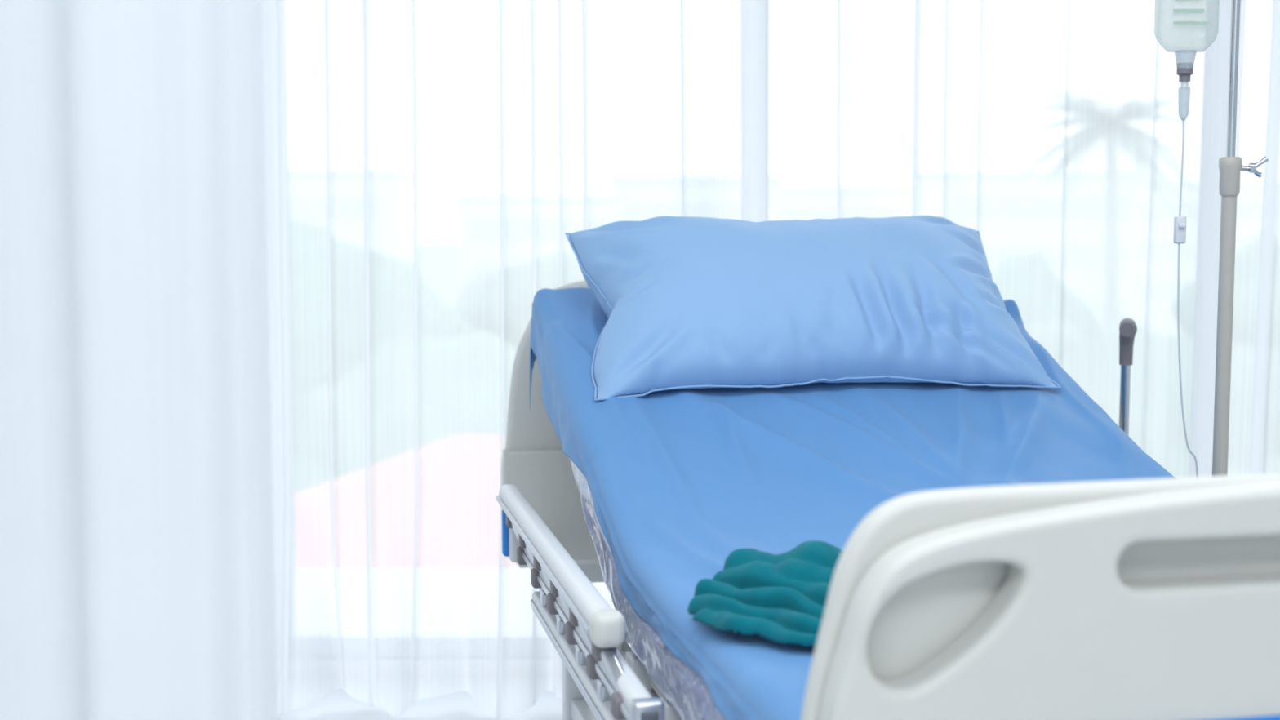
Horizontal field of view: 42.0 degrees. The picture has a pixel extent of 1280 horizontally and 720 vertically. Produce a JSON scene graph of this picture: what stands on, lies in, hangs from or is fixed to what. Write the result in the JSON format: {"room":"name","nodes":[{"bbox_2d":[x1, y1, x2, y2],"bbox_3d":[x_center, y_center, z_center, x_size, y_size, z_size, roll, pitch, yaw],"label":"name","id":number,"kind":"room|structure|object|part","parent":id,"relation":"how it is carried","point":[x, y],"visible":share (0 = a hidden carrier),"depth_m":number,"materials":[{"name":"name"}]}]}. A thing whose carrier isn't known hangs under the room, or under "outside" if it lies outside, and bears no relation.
{"room":"hospital room","nodes":[
{"label":"hospital room","id":0,"kind":"room"},
{"bbox_2d":[277,688,562,719],"bbox_3d":[0.100,1.132,1.468,6.600,0.100,5.900,0,6,0],"label":"floor","id":1,"kind":"structure","parent":0,"point":[338,704],"depth_m":3.97,"materials":[{"name":"white plastic"}]},
{"bbox_2d":[496,280,1279,719],"bbox_3d":[0.426,0.445,2.582,1.160,1.050,2.102,-1,6,-12],"label":"hospital bed","id":2,"kind":"object","parent":1,"relation":"on","point":[1153,598],"visible":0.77,"depth_m":1.50,"materials":[{"name":"beige plastic"}]},
{"bbox_3d":[-0.239,0.312,3.022,0.022,0.090,0.025,-1,6,-12],"label":"rail lever","id":3,"kind":"part","parent":2,"relation":"part of","materials":[{"name":"blue plastic"}]},
{"bbox_3d":[-0.222,0.311,2.997,0.026,0.105,0.030,-1,6,-12],"label":"rail post","id":4,"kind":"part","parent":2,"relation":"part of","materials":[{"name":"grey metal"}]},
{"bbox_3d":[-0.184,0.334,2.823,0.020,0.103,0.257,-2,6,-17],"label":"rail post","id":5,"kind":"part","parent":2,"relation":"part of","materials":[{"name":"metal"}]},
{"bbox_3d":[-0.149,0.350,2.655,0.020,0.103,0.257,-2,6,-17],"label":"rail post","id":6,"kind":"part","parent":2,"relation":"part of","materials":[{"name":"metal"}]},
{"bbox_3d":[0.214,0.117,3.568,1.017,0.590,0.032,-1,6,-12],"label":"headboard","id":7,"kind":"part","parent":2,"relation":"part of","materials":[{"name":"beige plastic"}]},
{"bbox_3d":[0.217,0.300,3.571,1.031,0.246,0.040,-1,6,-12],"label":"headboard","id":8,"kind":"part","parent":2,"relation":"part of","materials":[{"name":"beige plastic"}]},
{"bbox_3d":[-0.141,0.287,2.555,0.035,0.034,0.970,-1,6,-12],"label":"rail","id":9,"kind":"part","parent":2,"relation":"part of","materials":[{"name":"white paint"}]},
{"bbox_3d":[-0.114,0.366,2.488,0.020,0.103,0.257,-2,6,-17],"label":"rail post","id":10,"kind":"part","parent":2,"relation":"part of","materials":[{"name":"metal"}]},
{"bbox_3d":[-0.126,0.597,3.287,0.050,0.350,0.050,-1,6,-12],"label":"leg","id":11,"kind":"part","parent":2,"relation":"part of","materials":[{"name":"white paint"}]},
{"bbox_3d":[-0.058,0.455,2.302,0.038,0.035,1.040,-1,6,-12],"label":"rail","id":12,"kind":"part","parent":2,"relation":"part of","materials":[{"name":"white paint"}]},
{"bbox_3d":[-0.079,0.383,2.320,0.020,0.103,0.257,-2,6,-17],"label":"rail post","id":13,"kind":"part","parent":2,"relation":"part of","materials":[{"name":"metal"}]},
{"bbox_3d":[-0.092,0.365,2.399,0.030,0.034,0.980,-1,6,-12],"label":"rail","id":14,"kind":"part","parent":2,"relation":"part of","materials":[{"name":"white paint"}]},
{"bbox_3d":[-0.043,0.399,2.152,0.020,0.103,0.257,-2,6,-17],"label":"rail post","id":15,"kind":"part","parent":2,"relation":"part of","materials":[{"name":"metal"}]},
{"bbox_3d":[-0.008,0.416,1.985,0.020,0.103,0.257,-2,6,-17],"label":"rail post","id":16,"kind":"part","parent":2,"relation":"part of","materials":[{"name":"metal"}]},
{"bbox_3d":[0.434,0.183,2.497,0.950,0.468,1.770,-1,6,-12],"label":"mattress","id":17,"kind":"part","parent":2,"relation":"part of","materials":[{"name":"fabric"}]},
{"bbox_2d":[529,287,1174,719],"bbox_3d":[0.450,0.155,2.503,0.999,0.452,1.791,-1,6,-12],"label":"sheet","id":18,"kind":"object","parent":2,"relation":"on","point":[679,481],"visible":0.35,"depth_m":2.68,"materials":[{"name":"blue fabric"}]},
{"bbox_2d":[687,540,842,647],"bbox_3d":[0.246,0.263,1.973,0.369,0.087,0.290,-1,6,-12],"label":"cloth","id":19,"kind":"object","parent":18,"relation":"on","point":[781,598],"visible":0.45,"depth_m":1.95,"materials":[{"name":"teal fabric"}]},
{"bbox_2d":[565,215,1062,400],"bbox_3d":[0.302,-0.113,3.077,0.868,0.305,0.436,-1,6,-12],"label":"pillow","id":20,"kind":"object","parent":18,"relation":"on","point":[687,303],"visible":1,"depth_m":2.94,"materials":[{"name":"blue fabric"}]},
{"bbox_3d":[0.628,0.366,1.601,0.998,0.520,0.028,-1,6,-12],"label":"footboard","id":21,"kind":"part","parent":2,"relation":"part of","materials":[{"name":"beige plastic"}]},
{"bbox_3d":[0.636,0.360,1.565,0.981,0.498,0.044,-1,6,-12],"label":"footboard","id":22,"kind":"part","parent":2,"relation":"part of","materials":[{"name":"beige plastic"}]},
{"bbox_2d":[1119,318,1137,435],"bbox_3d":[0.944,0.410,3.276,0.153,0.985,0.154,0,6,0],"label":"cane","id":23,"kind":"object","parent":1,"relation":"on","point":[1127,326],"visible":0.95,"depth_m":3.23,"materials":[{"name":"silver metal"}]},
{"bbox_2d":[1212,0,1268,475],"bbox_3d":[0.983,-0.032,2.833,0.576,1.950,0.554,0,6,0],"label":"stand","id":24,"kind":"object","parent":1,"relation":"on","point":[1230,166],"visible":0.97,"depth_m":2.79,"materials":[{"name":"beige paint"}]},
{"bbox_2d":[1173,8,1207,476],"bbox_3d":[0.904,-0.164,2.786,0.106,1.322,0.049,-2,6,-15],"label":"tube","id":25,"kind":"object","parent":24,"relation":"hanging from","point":[1184,59],"visible":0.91,"depth_m":2.76,"materials":[{"name":"clear plastic"},{"name":"white plastic"},{"name":"grey rubber"}]},
{"bbox_2d":[1174,49,1196,81],"bbox_3d":[0.902,-0.486,2.756,0.035,0.050,0.036,0,6,0],"label":"outlet","id":26,"kind":"object","parent":25,"relation":"attached to","point":[1184,59],"depth_m":2.74,"materials":[{"name":"plastic"}]},
{"bbox_3d":[0.986,-0.626,2.752,0.015,0.750,0.015,0,6,0],"label":"rod","id":27,"kind":"part","parent":24,"relation":"part of","materials":[{"name":"silver metal"}]},
{"bbox_3d":[0.100,-1.754,1.184,6.600,0.100,5.900,0,6,0],"label":"ceiling","id":28,"kind":"structure","parent":0,"visible":0},
{"bbox_2d":[0,0,277,719],"bbox_3d":[-1.062,-0.340,1.313,1.697,2.740,0.083,-1,6,-6],"label":"privacy curtain","id":29,"kind":"object","parent":28,"relation":"hanging from","point":[137,547],"visible":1,"depth_m":1.42,"materials":[{"name":"fabric"}]},
{"bbox_3d":[0.100,-1.769,3.695,6.500,0.027,0.028,0,6,0],"label":"curtain rod","id":30,"kind":"object","parent":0,"visible":0},
{"bbox_2d":[262,0,1182,717],"bbox_3d":[-0.935,-0.458,3.829,4.342,2.596,0.162,0,6,0],"label":"sheer curtain","id":31,"kind":"object","parent":30,"relation":"hanging from","point":[430,165],"visible":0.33,"depth_m":3.84,"materials":[{"name":"white fabric"}]},
{"bbox_2d":[1164,0,1279,477],"bbox_3d":[2.256,-0.455,3.803,2.095,2.596,0.169,0,6,0],"label":"sheer curtain","id":32,"kind":"object","parent":30,"relation":"hanging from","point":[1254,433],"visible":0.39,"depth_m":3.81,"materials":[{"name":"white fabric"}]}
]}

